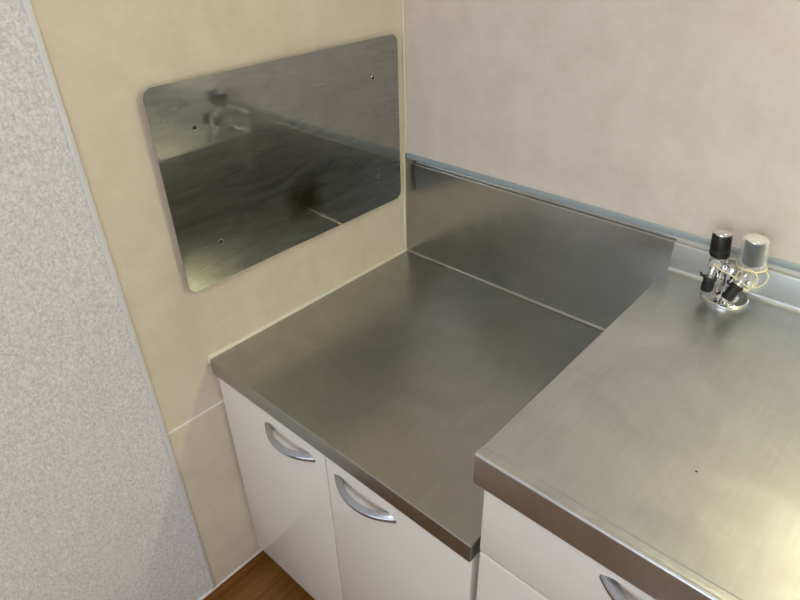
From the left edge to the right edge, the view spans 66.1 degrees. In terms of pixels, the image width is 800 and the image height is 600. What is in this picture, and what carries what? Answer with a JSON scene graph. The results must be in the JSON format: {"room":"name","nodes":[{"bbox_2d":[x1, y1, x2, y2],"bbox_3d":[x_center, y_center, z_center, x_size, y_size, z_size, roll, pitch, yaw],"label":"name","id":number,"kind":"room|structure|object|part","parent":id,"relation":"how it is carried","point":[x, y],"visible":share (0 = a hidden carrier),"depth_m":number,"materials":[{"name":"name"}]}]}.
{"room":"kitchen","nodes":[
{"label":"kitchen","id":0,"kind":"room"},
{"bbox_2d":[0,0,406,599],"bbox_3d":[-0.904,-0.087,0.388,0.100,2.400,2.800,25,41,35],"label":"wall","id":1,"kind":"structure","parent":0,"point":[92,506],"depth_m":0.98,"materials":[{"name":"paint"}]},
{"bbox_2d":[22,0,215,588],"bbox_3d":[-0.444,-0.345,0.738,0.004,2.366,0.008,25,41,35],"label":"trim","id":2,"kind":"structure","parent":1,"relation":"attached to","point":[27,4],"depth_m":0.91,"materials":[{"name":"white"}]},
{"bbox_2d":[168,400,223,434],"bbox_3d":[-0.203,0.108,1.329,0.003,0.004,0.665,25,41,35],"label":"trim","id":3,"kind":"structure","parent":1,"relation":"attached to","point":[220,402],"depth_m":1.16,"materials":[{"name":"white"}]},
{"bbox_2d":[199,549,262,599],"bbox_3d":[-0.874,0.931,0.962,0.006,0.004,2.699,25,41,35],"label":"trim","id":4,"kind":"structure","parent":1,"relation":"attached to","point":[260,550],"depth_m":1.40,"materials":[{"name":"white"}]},
{"bbox_2d":[203,551,268,599],"bbox_3d":[-0.872,0.947,0.971,0.009,0.031,2.699,25,41,35],"label":"baseboard","id":5,"kind":"structure","parent":1,"relation":"attached to","point":[224,587],"depth_m":1.42,"materials":[{"name":"brown wood"}]},
{"bbox_2d":[143,34,400,290],"bbox_3d":[-0.184,-0.263,1.114,0.015,0.338,0.530,25,41,35],"label":"shield","id":6,"kind":"object","parent":1,"relation":"attached to","point":[257,162],"visible":1,"depth_m":1.07,"materials":[{"name":"metal"}]},
{"bbox_2d":[207,248,406,363],"bbox_3d":[-0.169,-0.003,1.301,0.005,0.017,0.550,25,41,35],"label":"trim","id":7,"kind":"structure","parent":1,"relation":"attached to","point":[340,285],"depth_m":1.26,"materials":[{"name":"beige"}]},
{"bbox_2d":[401,0,406,152],"bbox_3d":[-0.005,-0.968,0.922,0.004,1.541,0.006,25,41,35],"label":"trim","id":8,"kind":"structure","parent":1,"relation":"attached to","point":[402,1],"depth_m":1.25,"materials":[{"name":"beige"}]},
{"bbox_2d":[402,153,406,248],"bbox_3d":[0.011,-0.219,1.402,0.004,0.238,0.006,25,41,35],"label":"trim","id":9,"kind":"structure","parent":1,"relation":"attached to","point":[403,154],"depth_m":1.40,"materials":[{"name":"beige"}]},
{"bbox_2d":[217,556,314,599],"bbox_3d":[0.054,1.439,0.293,2.700,0.100,2.900,25,41,35],"label":"floor","id":10,"kind":"structure","parent":0,"point":[268,580],"depth_m":1.42,"materials":[{"name":"brown wood"}]},
{"bbox_2d":[218,377,480,599],"bbox_3d":[0.056,0.379,1.298,0.597,0.586,0.566,25,41,35],"label":"base cabinet","id":11,"kind":"object","parent":10,"relation":"on","point":[337,538],"visible":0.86,"depth_m":1.08,"materials":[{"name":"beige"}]},
{"bbox_3d":[-0.221,0.404,1.215,0.298,0.520,0.018,25,41,35],"label":"door","id":12,"kind":"part","parent":11,"relation":"part of","materials":[{"name":"white laminate"}]},
{"bbox_3d":[-0.199,0.246,1.048,0.135,0.013,0.026,25,41,35],"label":"handle","id":13,"kind":"part","parent":11,"relation":"part of","materials":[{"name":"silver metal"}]},
{"bbox_3d":[-0.064,0.310,0.944,0.135,0.013,0.026,25,41,35],"label":"handle","id":14,"kind":"part","parent":11,"relation":"part of","materials":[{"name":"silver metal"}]},
{"bbox_3d":[-0.001,0.508,1.045,0.291,0.520,0.018,25,41,35],"label":"door","id":15,"kind":"part","parent":11,"relation":"part of","materials":[{"name":"white laminate"}]},
{"bbox_2d":[210,252,601,561],"bbox_3d":[0.054,0.114,1.137,0.595,0.034,0.547,25,41,35],"label":"countertop","id":16,"kind":"structure","parent":11,"relation":"on","point":[398,375],"depth_m":1.08,"materials":[{"name":"metal"}]},
{"bbox_2d":[476,490,654,599],"bbox_3d":[0.607,0.577,0.826,0.895,0.742,0.560,25,41,35],"label":"base cabinet","id":17,"kind":"object","parent":10,"relation":"on","point":[520,559],"visible":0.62,"depth_m":0.72,"materials":[{"name":"beige"}]},
{"bbox_3d":[0.279,0.629,0.822,0.443,0.548,0.018,25,41,35],"label":"door","id":18,"kind":"part","parent":17,"relation":"part of","materials":[{"name":"white laminate"}]},
{"bbox_3d":[0.253,0.320,0.604,0.135,0.013,0.026,25,41,35],"label":"handle","id":19,"kind":"part","parent":17,"relation":"part of","materials":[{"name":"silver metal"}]},
{"bbox_2d":[473,237,799,599],"bbox_3d":[0.605,0.213,0.607,0.902,0.105,0.556,25,41,35],"label":"countertop","id":20,"kind":"structure","parent":17,"relation":"on","point":[605,458],"depth_m":0.70,"materials":[{"name":"metal"}]},
{"bbox_2d":[700,229,768,309],"bbox_3d":[0.500,-0.045,0.919,0.077,0.111,0.083,-6,33,-7],"label":"tap","id":21,"kind":"object","parent":20,"relation":"on","point":[727,295],"visible":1,"depth_m":0.91,"materials":[{"name":"silver metal"}]},
{"bbox_3d":[0.482,-0.083,0.923,0.032,0.036,0.029,25,41,35],"label":"knob","id":22,"kind":"part","parent":21,"relation":"part of","materials":[{"name":"black plastic"}]},
{"bbox_3d":[0.493,-0.005,0.933,0.012,0.020,0.012,25,41,35],"label":"screw post","id":23,"kind":"part","parent":21,"relation":"part of","materials":[{"name":"silver metal"}]},
{"bbox_3d":[0.510,-0.042,0.917,0.076,0.032,0.046,25,41,35],"label":"cord","id":24,"kind":"part","parent":21,"relation":"part of","materials":[{"name":"beige plastic"}]},
{"bbox_3d":[0.516,-0.069,0.895,0.032,0.036,0.029,25,41,35],"label":"knob","id":25,"kind":"part","parent":21,"relation":"part of","materials":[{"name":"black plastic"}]},
{"bbox_2d":[405,0,799,263],"bbox_3d":[1.002,-0.175,0.446,2.602,2.400,0.100,25,41,35],"label":"wall","id":26,"kind":"structure","parent":0,"point":[683,115],"depth_m":0.98,"materials":[{"name":"beige paint"}]},
{"bbox_2d":[405,158,677,331],"bbox_3d":[0.234,-0.110,1.235,0.594,0.228,0.012,25,41,35],"label":"backsplash","id":27,"kind":"structure","parent":26,"relation":"attached to","point":[583,266],"depth_m":1.21,"materials":[{"name":"metal"}]},
{"bbox_2d":[405,153,799,271],"bbox_3d":[0.568,-0.056,0.917,1.500,0.010,0.003,25,41,35],"label":"trim","id":28,"kind":"structure","parent":26,"relation":"attached to","point":[734,249],"depth_m":1.08,"materials":[{"name":"grey plastic"}]}
]}

